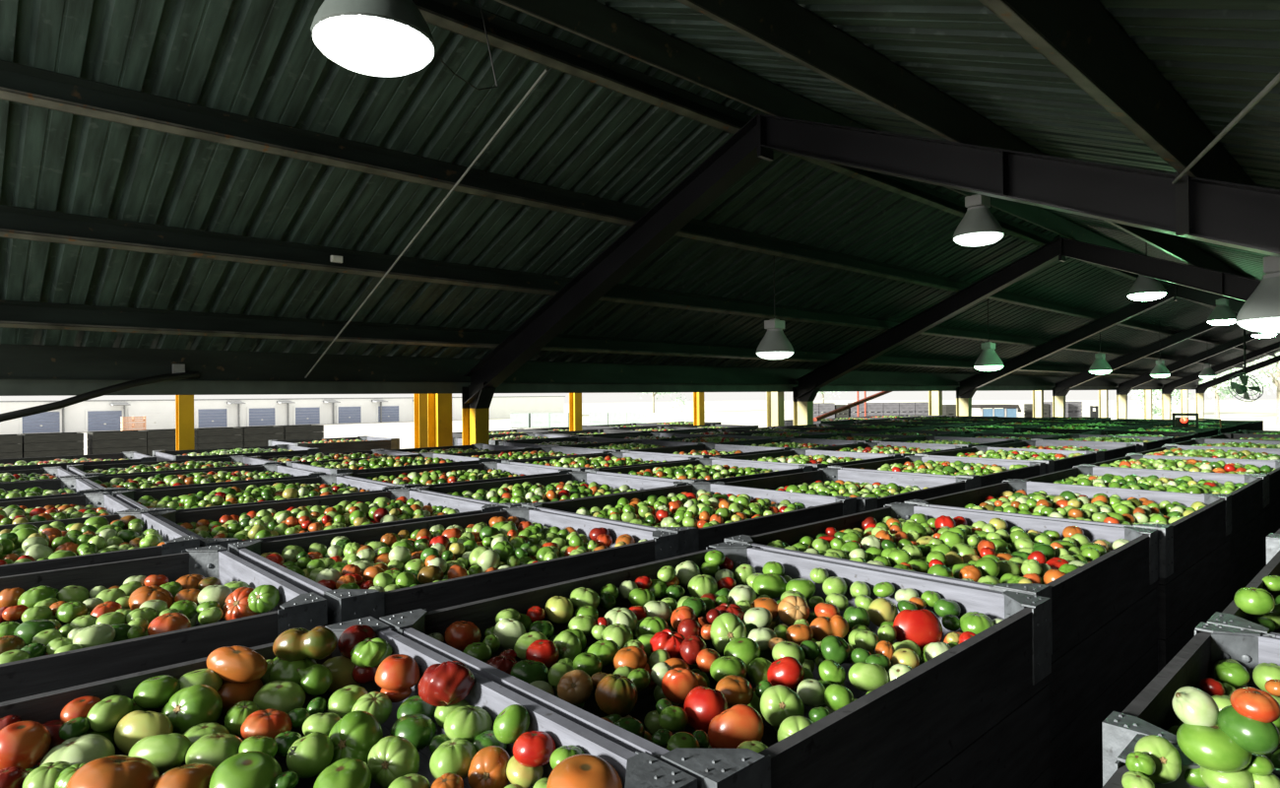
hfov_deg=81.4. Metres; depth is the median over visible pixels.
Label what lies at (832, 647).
tomato
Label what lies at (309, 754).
tomato
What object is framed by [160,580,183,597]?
tomato
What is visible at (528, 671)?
tomato
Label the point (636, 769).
bin
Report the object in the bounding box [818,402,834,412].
bin
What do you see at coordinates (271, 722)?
tomato
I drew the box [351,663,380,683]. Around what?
tomato
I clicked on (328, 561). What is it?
tomato
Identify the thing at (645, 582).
tomato
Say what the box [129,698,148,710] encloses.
tomato
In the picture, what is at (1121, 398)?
steel column
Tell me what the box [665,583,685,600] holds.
tomato
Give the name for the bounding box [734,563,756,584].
tomato
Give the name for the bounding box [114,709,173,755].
tomato
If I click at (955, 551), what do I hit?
tomatoes
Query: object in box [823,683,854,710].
tomato
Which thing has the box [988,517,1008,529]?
tomato
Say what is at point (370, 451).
bin
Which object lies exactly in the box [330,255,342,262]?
junction box
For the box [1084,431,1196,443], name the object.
bin
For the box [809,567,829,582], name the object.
tomato
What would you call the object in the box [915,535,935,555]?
tomato
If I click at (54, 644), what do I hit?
tomato
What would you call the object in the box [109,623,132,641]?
tomato
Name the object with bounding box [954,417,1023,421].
bin
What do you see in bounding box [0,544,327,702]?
bin
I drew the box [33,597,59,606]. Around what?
tomato
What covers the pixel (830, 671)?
tomato
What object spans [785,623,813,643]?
tomato
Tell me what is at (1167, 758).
tomato
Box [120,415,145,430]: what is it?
crate
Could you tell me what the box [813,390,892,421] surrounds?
diagonal brace
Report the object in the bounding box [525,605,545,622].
tomato
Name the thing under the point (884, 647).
tomato
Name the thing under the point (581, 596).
tomato
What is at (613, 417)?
container
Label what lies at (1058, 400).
steel column
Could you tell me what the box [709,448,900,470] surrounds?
bin
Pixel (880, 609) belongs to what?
tomato
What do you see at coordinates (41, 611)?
tomato
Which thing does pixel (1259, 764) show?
tomato
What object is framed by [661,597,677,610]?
tomato
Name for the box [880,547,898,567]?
tomato
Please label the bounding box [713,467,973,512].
bin
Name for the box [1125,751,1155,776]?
tomato
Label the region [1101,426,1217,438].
bin
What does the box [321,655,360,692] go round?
tomato
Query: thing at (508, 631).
tomato
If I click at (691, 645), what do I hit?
tomato
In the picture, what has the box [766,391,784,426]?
steel post
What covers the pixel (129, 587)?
tomato
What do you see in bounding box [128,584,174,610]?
tomato
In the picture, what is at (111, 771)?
tomato
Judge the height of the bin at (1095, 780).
0.720 m
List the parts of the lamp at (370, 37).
lamp cord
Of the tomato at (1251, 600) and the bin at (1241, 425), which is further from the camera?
the bin at (1241, 425)
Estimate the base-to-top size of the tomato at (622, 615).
0.073 m
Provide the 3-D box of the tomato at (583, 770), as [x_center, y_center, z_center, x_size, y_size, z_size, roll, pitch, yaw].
[-0.089,0.639,1.203,0.125,0.089,0.117,-1,0,23]
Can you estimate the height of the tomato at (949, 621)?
0.043 m
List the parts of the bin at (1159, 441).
panel, panel, panel, panel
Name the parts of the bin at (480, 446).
panel, panel, panel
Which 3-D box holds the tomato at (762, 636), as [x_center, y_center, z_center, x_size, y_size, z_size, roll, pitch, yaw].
[0.337,0.677,2.054,0.087,0.063,0.079,0,0,-18]
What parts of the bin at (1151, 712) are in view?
panel, panel, panel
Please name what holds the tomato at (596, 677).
in the bin at (976, 713)
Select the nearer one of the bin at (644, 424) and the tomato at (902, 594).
the tomato at (902, 594)
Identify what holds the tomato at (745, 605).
in the bin at (976, 713)
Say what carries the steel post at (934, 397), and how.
on the ground
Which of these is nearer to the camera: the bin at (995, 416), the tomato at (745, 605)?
the tomato at (745, 605)
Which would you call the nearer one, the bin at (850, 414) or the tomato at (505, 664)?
the tomato at (505, 664)
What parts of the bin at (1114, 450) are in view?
panel, panel, panel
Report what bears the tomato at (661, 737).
in the bin at (976, 713)
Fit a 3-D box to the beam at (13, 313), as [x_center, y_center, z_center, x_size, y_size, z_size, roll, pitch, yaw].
[12.746,-0.785,22.995,51.100,0.227,0.154,0,0,-43]
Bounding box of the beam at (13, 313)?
[0,299,1215,379]
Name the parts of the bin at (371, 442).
panel, panel, panel, panel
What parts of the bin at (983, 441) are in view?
panel, panel, panel, panel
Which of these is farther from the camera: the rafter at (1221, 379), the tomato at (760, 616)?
the rafter at (1221, 379)
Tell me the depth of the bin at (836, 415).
65.02 m
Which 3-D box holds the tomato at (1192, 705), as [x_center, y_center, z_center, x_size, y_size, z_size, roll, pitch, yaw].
[0.875,0.495,1.172,0.060,0.062,0.064,-1,0,25]
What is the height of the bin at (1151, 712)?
0.776 m
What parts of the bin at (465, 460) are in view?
panel, panel, panel, panel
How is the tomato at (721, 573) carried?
in the bin at (976, 713)
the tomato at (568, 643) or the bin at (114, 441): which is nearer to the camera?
the tomato at (568, 643)
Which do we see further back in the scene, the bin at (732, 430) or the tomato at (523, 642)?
the bin at (732, 430)
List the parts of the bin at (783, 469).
panel, panel, panel, panel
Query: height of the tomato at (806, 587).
0.074 m
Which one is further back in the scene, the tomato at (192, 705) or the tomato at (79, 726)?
the tomato at (192, 705)
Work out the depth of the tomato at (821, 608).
2.29 m
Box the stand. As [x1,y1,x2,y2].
[1172,412,1221,428]
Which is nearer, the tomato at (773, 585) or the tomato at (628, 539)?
the tomato at (773, 585)
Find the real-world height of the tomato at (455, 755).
0.069 m
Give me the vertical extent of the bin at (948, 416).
0.770 m
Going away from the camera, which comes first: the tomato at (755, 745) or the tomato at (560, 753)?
the tomato at (560, 753)
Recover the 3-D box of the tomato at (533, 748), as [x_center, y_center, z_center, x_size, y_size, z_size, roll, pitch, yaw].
[-0.190,0.641,1.343,0.077,0.056,0.066,-1,0,-4]
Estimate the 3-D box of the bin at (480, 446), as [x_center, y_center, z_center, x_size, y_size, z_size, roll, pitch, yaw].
[-2.178,1.019,8.689,1.458,0.776,1.187,0,0,-44]
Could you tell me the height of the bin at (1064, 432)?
0.770 m
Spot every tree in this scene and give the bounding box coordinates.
[639,391,693,412]
[817,390,846,402]
[1127,380,1213,415]
[1193,359,1272,418]
[1221,351,1279,424]
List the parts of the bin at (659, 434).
panel, panel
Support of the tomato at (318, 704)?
in the bin at (636, 769)
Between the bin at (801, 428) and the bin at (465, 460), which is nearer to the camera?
the bin at (465, 460)
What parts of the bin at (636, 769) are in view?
panel, panel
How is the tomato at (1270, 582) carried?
in the bin at (1232, 615)
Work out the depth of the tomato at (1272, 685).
1.11 m
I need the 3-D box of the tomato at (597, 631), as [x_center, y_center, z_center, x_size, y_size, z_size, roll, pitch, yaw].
[-0.115,0.681,2.130,0.049,0.043,0.044,-1,0,26]
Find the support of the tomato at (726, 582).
in the bin at (976, 713)
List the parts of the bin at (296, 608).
panel, panel, panel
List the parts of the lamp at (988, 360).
drop rod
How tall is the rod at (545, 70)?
1.996 m
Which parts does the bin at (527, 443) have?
panel, panel, panel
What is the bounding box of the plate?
[1175,171,1190,235]
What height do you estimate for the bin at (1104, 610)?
0.776 m
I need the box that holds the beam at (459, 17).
[412,0,1279,333]
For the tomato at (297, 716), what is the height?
0.042 m
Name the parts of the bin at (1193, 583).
panel, panel, panel, panel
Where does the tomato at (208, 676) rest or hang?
in the bin at (636, 769)
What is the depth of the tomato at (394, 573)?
2.67 m
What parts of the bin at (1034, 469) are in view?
panel, panel, panel, panel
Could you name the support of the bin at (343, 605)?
on the tiers
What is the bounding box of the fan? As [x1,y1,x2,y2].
[1227,327,1263,401]
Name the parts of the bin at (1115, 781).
panel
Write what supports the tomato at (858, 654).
in the bin at (976, 713)
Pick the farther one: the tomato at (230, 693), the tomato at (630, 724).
the tomato at (230, 693)
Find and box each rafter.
[463,113,1279,403]
[795,236,1260,397]
[958,283,1245,395]
[1054,311,1238,393]
[1118,331,1257,392]
[1162,340,1279,392]
[1197,355,1279,391]
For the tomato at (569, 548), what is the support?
in the bin at (343, 605)
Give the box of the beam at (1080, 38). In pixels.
[978,0,1256,186]
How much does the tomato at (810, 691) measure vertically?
0.053 m
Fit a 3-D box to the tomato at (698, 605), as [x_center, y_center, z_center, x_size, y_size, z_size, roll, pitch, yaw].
[0.173,0.679,2.368,0.079,0.060,0.084,-1,0,3]
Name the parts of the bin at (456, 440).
panel, panel, panel, panel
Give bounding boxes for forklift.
[1068,405,1098,417]
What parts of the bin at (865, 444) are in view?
panel, panel, panel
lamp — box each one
[310,0,436,76]
[756,256,794,359]
[953,193,1004,246]
[973,298,1003,371]
[1088,331,1112,374]
[1127,242,1166,301]
[1150,356,1170,377]
[1198,361,1215,378]
[1207,295,1236,324]
[1235,256,1279,332]
[1251,330,1277,337]
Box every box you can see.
[172,364,185,373]
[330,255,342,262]
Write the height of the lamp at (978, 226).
0.822 m
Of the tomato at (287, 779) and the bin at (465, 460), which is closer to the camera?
the tomato at (287, 779)
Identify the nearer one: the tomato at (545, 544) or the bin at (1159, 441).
the tomato at (545, 544)
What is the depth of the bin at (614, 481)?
5.38 m
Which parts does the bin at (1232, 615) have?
panel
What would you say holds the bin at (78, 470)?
on the tiers
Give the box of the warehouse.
[0,395,565,434]
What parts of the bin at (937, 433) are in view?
panel, panel, panel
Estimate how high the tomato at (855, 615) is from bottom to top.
0.073 m
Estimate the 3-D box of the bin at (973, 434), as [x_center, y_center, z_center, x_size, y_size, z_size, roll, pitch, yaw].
[4.882,0.955,10.181,1.458,0.776,1.187,0,0,-43]
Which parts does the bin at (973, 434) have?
panel, panel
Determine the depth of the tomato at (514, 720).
1.38 m
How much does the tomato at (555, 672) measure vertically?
0.068 m
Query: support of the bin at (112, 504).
on the tiers
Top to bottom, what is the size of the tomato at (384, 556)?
0.069 m
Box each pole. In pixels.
[856,390,859,416]
[864,390,866,416]
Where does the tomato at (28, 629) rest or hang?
in the bin at (296, 608)
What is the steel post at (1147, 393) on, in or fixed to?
on the ground
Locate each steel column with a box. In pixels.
[461,382,495,445]
[792,384,820,425]
[956,384,977,416]
[1052,385,1071,417]
[1116,385,1132,419]
[1161,385,1175,419]
[1195,386,1208,418]
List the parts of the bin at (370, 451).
panel, panel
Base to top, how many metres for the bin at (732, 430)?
0.770 m
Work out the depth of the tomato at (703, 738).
1.44 m
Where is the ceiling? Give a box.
[0,0,1279,381]
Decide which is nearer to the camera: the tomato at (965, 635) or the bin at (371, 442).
the tomato at (965, 635)
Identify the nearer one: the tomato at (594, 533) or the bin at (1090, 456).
the tomato at (594, 533)
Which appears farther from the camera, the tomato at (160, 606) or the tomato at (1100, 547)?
the tomato at (1100, 547)
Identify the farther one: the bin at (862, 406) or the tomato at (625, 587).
the bin at (862, 406)
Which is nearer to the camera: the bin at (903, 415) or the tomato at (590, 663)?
the tomato at (590, 663)
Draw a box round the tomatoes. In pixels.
[0,415,1279,787]
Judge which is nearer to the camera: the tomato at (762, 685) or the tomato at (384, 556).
the tomato at (762, 685)
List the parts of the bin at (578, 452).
panel, panel, panel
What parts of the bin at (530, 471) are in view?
panel, panel, panel, panel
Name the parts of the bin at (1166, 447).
panel, panel, panel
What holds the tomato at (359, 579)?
in the bin at (343, 605)
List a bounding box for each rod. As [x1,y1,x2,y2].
[305,68,547,378]
[1171,72,1279,184]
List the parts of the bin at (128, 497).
panel, panel, panel, panel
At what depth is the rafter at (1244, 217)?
5.32 m
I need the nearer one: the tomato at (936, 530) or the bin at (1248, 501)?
the tomato at (936, 530)
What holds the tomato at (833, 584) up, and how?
in the bin at (976, 713)
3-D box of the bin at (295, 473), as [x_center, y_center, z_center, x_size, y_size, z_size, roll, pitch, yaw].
[-3.438,1.022,5.878,1.458,0.776,1.187,0,0,-43]
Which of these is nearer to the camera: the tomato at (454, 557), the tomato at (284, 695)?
the tomato at (284, 695)
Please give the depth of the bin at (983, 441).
9.45 m
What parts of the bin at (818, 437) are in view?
panel, panel, panel, panel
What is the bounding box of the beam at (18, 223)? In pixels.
[0,204,1243,368]
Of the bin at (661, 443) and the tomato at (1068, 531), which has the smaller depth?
the tomato at (1068, 531)
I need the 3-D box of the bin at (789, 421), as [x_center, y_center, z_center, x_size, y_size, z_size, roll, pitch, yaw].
[3.947,0.962,16.691,1.448,0.770,1.178,0,0,-44]
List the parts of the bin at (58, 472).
panel, panel, panel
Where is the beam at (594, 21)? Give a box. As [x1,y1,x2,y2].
[494,0,1140,254]
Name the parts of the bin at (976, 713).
panel, panel, floor panel, panel, panel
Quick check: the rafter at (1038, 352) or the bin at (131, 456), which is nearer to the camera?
the bin at (131, 456)
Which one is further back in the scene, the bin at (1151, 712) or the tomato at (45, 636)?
the tomato at (45, 636)
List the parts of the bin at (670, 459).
panel, panel, panel, panel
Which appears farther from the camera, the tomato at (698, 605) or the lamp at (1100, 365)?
the lamp at (1100, 365)
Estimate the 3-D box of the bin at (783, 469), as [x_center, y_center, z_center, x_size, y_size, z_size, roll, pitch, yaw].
[0.494,0.983,6.053,1.458,0.776,1.187,0,0,-44]
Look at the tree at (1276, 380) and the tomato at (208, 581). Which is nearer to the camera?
the tomato at (208, 581)
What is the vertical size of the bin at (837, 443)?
0.776 m
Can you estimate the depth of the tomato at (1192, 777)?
1.17 m
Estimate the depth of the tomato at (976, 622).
2.13 m
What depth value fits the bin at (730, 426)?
14.57 m
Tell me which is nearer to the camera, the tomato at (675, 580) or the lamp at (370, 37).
the tomato at (675, 580)
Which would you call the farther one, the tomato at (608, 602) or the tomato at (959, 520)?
the tomato at (959, 520)
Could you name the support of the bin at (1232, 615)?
on the bin
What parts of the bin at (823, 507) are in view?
panel, panel, panel, panel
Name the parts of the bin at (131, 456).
panel, panel, panel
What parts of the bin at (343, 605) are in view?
panel, panel, panel, panel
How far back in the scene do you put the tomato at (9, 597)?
2.46 m
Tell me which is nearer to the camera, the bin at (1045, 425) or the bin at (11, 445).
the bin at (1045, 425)
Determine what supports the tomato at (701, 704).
in the bin at (976, 713)
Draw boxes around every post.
[175,394,194,449]
[413,393,428,447]
[427,393,452,447]
[569,392,581,431]
[693,391,704,425]
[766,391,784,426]
[928,390,942,415]
[1032,389,1043,417]
[1098,389,1108,417]
[1144,389,1151,419]
[1180,389,1188,417]
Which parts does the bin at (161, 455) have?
panel, panel, panel, panel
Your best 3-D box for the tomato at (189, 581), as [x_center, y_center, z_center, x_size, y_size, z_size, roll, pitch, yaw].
[-1.612,0.687,2.668,0.099,0.074,0.114,-1,0,17]
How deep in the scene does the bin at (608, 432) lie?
12.40 m
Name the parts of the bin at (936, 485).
panel, panel, panel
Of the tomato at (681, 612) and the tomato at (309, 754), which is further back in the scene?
the tomato at (681, 612)
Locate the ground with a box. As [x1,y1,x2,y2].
[82,419,588,454]
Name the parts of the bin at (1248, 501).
panel, panel, panel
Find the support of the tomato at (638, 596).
in the bin at (976, 713)
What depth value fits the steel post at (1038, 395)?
26.04 m
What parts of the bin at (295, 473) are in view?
panel, panel, panel, panel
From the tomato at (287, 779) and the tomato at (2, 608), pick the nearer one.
the tomato at (287, 779)
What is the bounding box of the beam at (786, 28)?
[676,0,1247,277]
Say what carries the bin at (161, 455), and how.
on the tiers
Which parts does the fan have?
blade, motor, blade, drop rod, blade, blade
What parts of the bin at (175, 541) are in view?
panel, panel, panel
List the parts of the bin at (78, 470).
panel, panel, panel, panel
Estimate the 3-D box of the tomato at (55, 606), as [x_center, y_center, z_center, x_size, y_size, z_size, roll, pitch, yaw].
[-1.848,0.682,2.369,0.060,0.042,0.054,-1,0,44]
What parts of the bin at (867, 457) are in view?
panel, panel, panel, panel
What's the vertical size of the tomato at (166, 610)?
0.038 m
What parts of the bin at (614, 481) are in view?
panel, panel, panel, panel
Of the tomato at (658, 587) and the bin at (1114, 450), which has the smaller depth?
the tomato at (658, 587)
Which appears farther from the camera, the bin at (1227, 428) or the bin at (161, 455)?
the bin at (1227, 428)
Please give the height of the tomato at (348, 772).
0.073 m
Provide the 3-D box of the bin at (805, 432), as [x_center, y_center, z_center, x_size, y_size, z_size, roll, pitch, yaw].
[2.019,0.967,11.054,1.458,0.776,1.187,0,0,-44]
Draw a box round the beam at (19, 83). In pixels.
[0,60,1277,356]
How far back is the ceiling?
5.97 m
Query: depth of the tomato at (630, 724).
1.48 m
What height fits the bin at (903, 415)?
0.770 m
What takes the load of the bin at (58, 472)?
on the tiers
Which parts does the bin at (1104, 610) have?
panel, panel, panel, panel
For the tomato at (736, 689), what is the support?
in the bin at (976, 713)
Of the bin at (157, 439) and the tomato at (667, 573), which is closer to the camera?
the tomato at (667, 573)
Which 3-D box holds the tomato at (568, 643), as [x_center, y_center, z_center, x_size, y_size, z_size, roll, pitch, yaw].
[-0.197,0.686,2.010,0.077,0.087,0.075,-1,0,-12]
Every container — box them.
[510,412,530,428]
[530,412,549,427]
[549,412,569,427]
[588,412,608,425]
[608,411,627,424]
[628,411,646,423]
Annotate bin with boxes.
[0,434,22,458]
[0,450,156,470]
[0,465,78,483]
[0,476,101,501]
[0,491,137,513]
[0,509,199,576]
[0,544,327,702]
[0,616,697,787]
[20,432,83,457]
[66,454,280,476]
[79,463,325,495]
[86,430,146,454]
[112,474,401,511]
[141,428,197,455]
[148,487,503,550]
[152,444,319,460]
[193,427,244,448]
[228,505,678,625]
[233,425,285,447]
[248,448,418,465]
[268,435,399,452]
[272,424,323,440]
[286,451,491,474]
[335,460,572,488]
[371,443,533,455]
[379,541,1051,787]
[410,470,688,508]
[438,446,612,462]
[452,429,553,437]
[452,433,577,446]
[497,436,634,447]
[501,450,699,471]
[516,426,617,431]
[521,481,856,555]
[532,429,646,436]
[549,439,703,451]
[581,422,673,428]
[584,457,812,482]
[587,432,707,439]
[603,426,706,433]
[620,443,791,457]
[641,434,777,444]
[649,421,721,426]
[661,429,771,436]
[678,424,758,430]
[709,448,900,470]
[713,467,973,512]
[716,430,836,439]
[717,438,863,448]
[724,502,1158,787]
[736,426,823,431]
[775,423,863,428]
[784,418,856,425]
[786,432,920,443]
[791,428,888,434]
[801,442,966,457]
[813,402,819,412]
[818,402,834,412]
[819,412,834,418]
[827,421,898,424]
[827,424,929,429]
[828,454,1045,488]
[834,404,848,413]
[834,413,848,418]
[835,417,890,421]
[847,402,864,412]
[847,415,919,418]
[847,429,964,437]
[848,412,867,416]
[858,418,940,422]
[866,402,883,412]
[867,411,883,416]
[871,435,1018,447]
[882,402,898,412]
[883,411,898,415]
[883,421,965,427]
[896,416,967,419]
[897,411,915,415]
[898,401,914,412]
[899,426,1006,434]
[902,414,946,417]
[904,478,1231,673]
[910,401,928,411]
[912,419,998,424]
[914,411,928,415]
[914,445,1100,473]
[933,415,995,417]
[942,404,956,414]
[948,432,1062,442]
[951,423,1035,430]
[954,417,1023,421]
[976,421,1065,425]
[980,440,1139,461]
[984,429,1095,435]
[988,416,1042,419]
[1004,418,1090,423]
[1014,424,1121,432]
[1015,464,1266,602]
[1024,403,1049,413]
[1024,413,1049,417]
[1030,433,1174,451]
[1038,416,1110,420]
[1043,401,1068,412]
[1060,422,1146,428]
[1066,401,1082,411]
[1067,411,1082,416]
[1073,419,1164,425]
[1079,766,1102,787]
[1081,453,1279,544]
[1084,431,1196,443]
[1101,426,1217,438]
[1102,621,1279,785]
[1102,733,1279,787]
[1108,418,1172,422]
[1127,445,1279,460]
[1135,423,1237,434]
[1159,420,1250,430]
[1164,438,1279,449]
[1188,419,1263,430]
[1200,432,1279,441]
[1207,545,1279,638]
[1229,429,1279,433]
[1266,528,1279,564]
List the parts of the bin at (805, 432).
panel, panel, panel, panel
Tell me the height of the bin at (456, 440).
0.776 m
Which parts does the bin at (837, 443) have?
panel, panel, panel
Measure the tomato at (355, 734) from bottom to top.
0.119 m
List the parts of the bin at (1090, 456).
panel, panel, panel, panel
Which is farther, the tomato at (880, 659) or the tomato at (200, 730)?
the tomato at (880, 659)
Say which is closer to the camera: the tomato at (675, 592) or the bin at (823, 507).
the tomato at (675, 592)
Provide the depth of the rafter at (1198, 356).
28.60 m
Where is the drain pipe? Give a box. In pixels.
[0,371,199,422]
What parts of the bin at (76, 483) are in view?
panel, panel, panel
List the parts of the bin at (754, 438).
panel, panel, panel, panel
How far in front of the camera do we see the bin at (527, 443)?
10.21 m
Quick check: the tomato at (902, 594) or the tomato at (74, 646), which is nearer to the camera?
the tomato at (74, 646)
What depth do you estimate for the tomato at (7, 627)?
2.12 m
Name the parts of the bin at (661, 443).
panel, panel, panel, panel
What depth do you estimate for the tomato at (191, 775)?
1.30 m
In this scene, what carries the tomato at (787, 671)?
in the bin at (976, 713)
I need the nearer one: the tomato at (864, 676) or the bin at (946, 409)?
the tomato at (864, 676)
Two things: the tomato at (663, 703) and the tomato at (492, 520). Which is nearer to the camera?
the tomato at (663, 703)
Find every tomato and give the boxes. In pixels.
[0,587,25,607]
[0,606,8,622]
[0,621,19,637]
[0,635,25,653]
[0,648,30,663]
[0,714,21,729]
[0,719,51,769]
[0,766,27,787]
[1,604,28,621]
[13,619,58,644]
[17,584,57,608]
[20,641,46,657]
[21,605,53,622]
[22,761,72,787]
[25,768,35,773]
[31,629,63,646]
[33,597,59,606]
[36,719,63,765]
[39,733,115,766]
[46,637,72,654]
[49,600,67,615]
[54,642,83,653]
[54,762,87,787]
[55,601,88,623]
[57,584,89,602]
[58,716,90,740]
[60,695,101,722]
[65,755,159,787]
[66,627,84,639]
[69,614,97,628]
[72,623,116,647]
[82,597,104,612]
[85,728,115,745]
[86,694,133,731]
[90,600,122,617]
[94,611,126,624]
[95,587,126,601]
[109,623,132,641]
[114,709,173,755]
[115,595,129,609]
[116,608,131,616]
[119,580,142,595]
[123,575,147,585]
[126,606,157,624]
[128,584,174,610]
[128,617,148,632]
[128,732,191,771]
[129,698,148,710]
[132,674,180,708]
[138,599,168,616]
[143,574,169,585]
[147,612,191,635]
[152,762,216,787]
[158,608,179,616]
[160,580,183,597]
[161,684,223,734]
[169,599,197,619]
[174,587,200,604]
[176,573,204,588]
[178,668,222,690]
[183,721,229,744]
[185,732,243,767]
[195,600,221,614]
[197,576,221,590]
[197,584,232,607]
[197,606,222,624]
[206,644,267,683]
[208,751,282,787]
[217,678,263,715]
[222,586,258,620]
[224,580,250,591]
[224,700,259,738]
[237,735,278,757]
[240,707,292,739]
[248,583,280,613]
[253,680,305,712]
[259,552,285,561]
[259,658,273,684]
[268,656,318,685]
[272,626,337,661]
[272,770,299,787]
[274,730,302,757]
[281,544,304,562]
[286,731,334,777]
[287,707,311,728]
[297,663,332,696]
[302,711,341,736]
[307,697,326,714]
[308,551,322,560]
[313,757,372,787]
[319,557,335,568]
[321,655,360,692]
[326,684,368,717]
[328,709,383,765]
[330,536,349,545]
[337,624,378,658]
[345,573,364,587]
[350,637,392,667]
[351,560,374,578]
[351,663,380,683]
[351,691,392,724]
[367,541,388,550]
[368,735,419,787]
[373,552,389,565]
[375,653,420,702]
[384,569,402,583]
[387,559,404,571]
[387,772,430,787]
[389,712,437,751]
[396,695,435,718]
[403,558,425,570]
[418,660,475,705]
[427,632,444,641]
[429,733,450,754]
[429,737,476,778]
[430,771,463,787]
[434,699,469,728]
[439,553,456,561]
[443,560,465,575]
[444,620,481,651]
[444,704,492,742]
[447,524,463,529]
[462,641,492,662]
[467,745,510,787]
[471,729,507,752]
[472,532,481,542]
[482,634,500,653]
[484,626,495,637]
[485,654,516,674]
[488,515,508,525]
[493,618,526,649]
[493,704,530,743]
[495,608,520,623]
[500,648,516,659]
[506,755,543,787]
[508,535,530,543]
[510,659,548,683]
[512,730,556,767]
[513,631,547,659]
[519,613,532,631]
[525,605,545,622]
[525,639,559,668]
[528,620,554,639]
[532,776,548,787]
[541,542,560,551]
[544,595,574,624]
[546,753,623,787]
[547,661,575,689]
[549,744,584,768]
[553,631,581,661]
[557,669,592,704]
[564,545,579,556]
[568,614,596,636]
[570,586,600,608]
[573,652,602,676]
[575,604,598,620]
[586,639,620,666]
[588,526,610,540]
[590,672,607,687]
[591,624,606,639]
[594,673,638,716]
[599,582,619,599]
[599,592,616,610]
[601,623,633,648]
[604,607,637,630]
[612,644,646,669]
[613,716,644,737]
[615,533,635,544]
[618,579,638,599]
[623,639,643,649]
[627,667,650,691]
[628,587,654,606]
[629,605,646,620]
[634,576,651,588]
[639,616,668,635]
[643,600,672,620]
[647,577,667,599]
[649,628,685,658]
[650,661,673,687]
[651,728,672,748]
[655,698,672,714]
[657,565,676,581]
[658,705,688,732]
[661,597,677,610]
[661,667,699,703]
[665,575,679,586]
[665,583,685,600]
[666,731,700,751]
[670,605,696,630]
[675,560,700,585]
[677,618,701,638]
[679,635,706,664]
[682,596,706,618]
[683,686,728,733]
[688,574,717,597]
[692,729,709,748]
[696,647,720,673]
[700,561,719,575]
[700,624,711,639]
[704,549,725,565]
[707,704,764,748]
[709,612,746,653]
[709,655,747,681]
[714,569,734,581]
[714,602,745,620]
[715,674,753,707]
[717,576,736,589]
[718,556,733,570]
[723,637,760,666]
[728,584,756,603]
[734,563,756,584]
[736,599,753,612]
[736,740,767,752]
[744,606,772,628]
[746,573,762,586]
[746,627,777,650]
[752,573,787,598]
[752,596,778,619]
[755,680,772,698]
[760,684,804,728]
[762,561,785,575]
[767,655,804,689]
[768,637,785,649]
[771,640,805,664]
[777,595,809,625]
[777,715,813,741]
[780,589,806,600]
[785,577,815,599]
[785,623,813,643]
[796,678,825,705]
[799,640,820,659]
[808,706,829,722]
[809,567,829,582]
[809,614,848,640]
[814,602,839,617]
[818,658,845,684]
[819,535,836,543]
[819,635,850,664]
[822,576,847,595]
[823,548,848,559]
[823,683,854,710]
[825,592,848,610]
[843,605,870,630]
[848,661,889,691]
[849,580,871,598]
[851,647,871,663]
[854,593,873,610]
[854,630,878,649]
[865,653,891,671]
[867,597,897,626]
[873,580,895,597]
[875,640,895,660]
[877,624,896,641]
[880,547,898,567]
[887,663,911,682]
[892,647,919,668]
[893,609,942,650]
[895,587,919,601]
[896,599,918,611]
[907,559,929,573]
[908,596,926,609]
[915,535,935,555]
[921,589,941,607]
[924,641,951,660]
[932,526,944,534]
[933,598,960,617]
[941,614,959,631]
[947,640,959,647]
[953,515,966,525]
[959,631,975,642]
[960,611,994,634]
[977,531,989,539]
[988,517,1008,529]
[992,618,1003,624]
[995,552,1014,560]
[996,560,1021,578]
[1045,557,1069,569]
[1049,540,1077,551]
[1062,525,1084,537]
[1080,542,1106,552]
[1121,770,1154,787]
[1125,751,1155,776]
[1134,734,1181,783]
[1172,686,1218,725]
[1176,722,1252,772]
[1184,768,1209,787]
[1199,766,1254,787]
[1216,704,1279,754]
[1229,686,1279,722]
[1233,586,1275,614]
[1245,753,1274,775]
[1251,610,1279,629]
[1252,772,1279,787]
[1261,575,1279,590]
[1264,678,1279,696]
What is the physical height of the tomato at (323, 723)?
0.054 m
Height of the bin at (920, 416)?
0.770 m
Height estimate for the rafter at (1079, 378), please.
2.518 m
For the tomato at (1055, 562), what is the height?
0.074 m
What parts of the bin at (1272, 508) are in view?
panel, panel, panel, panel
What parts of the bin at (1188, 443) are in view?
panel, panel, panel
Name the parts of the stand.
frame, arm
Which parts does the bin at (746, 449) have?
panel, panel, panel, panel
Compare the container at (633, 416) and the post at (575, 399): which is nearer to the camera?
the post at (575, 399)
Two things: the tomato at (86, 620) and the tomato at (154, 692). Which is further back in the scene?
the tomato at (86, 620)
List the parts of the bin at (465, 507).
panel, panel, panel, panel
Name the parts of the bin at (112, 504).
panel, panel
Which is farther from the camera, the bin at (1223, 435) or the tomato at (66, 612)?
the bin at (1223, 435)
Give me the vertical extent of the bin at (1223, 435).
0.770 m
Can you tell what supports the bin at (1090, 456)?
on the tiers
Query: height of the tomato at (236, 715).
0.071 m
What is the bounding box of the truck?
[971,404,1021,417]

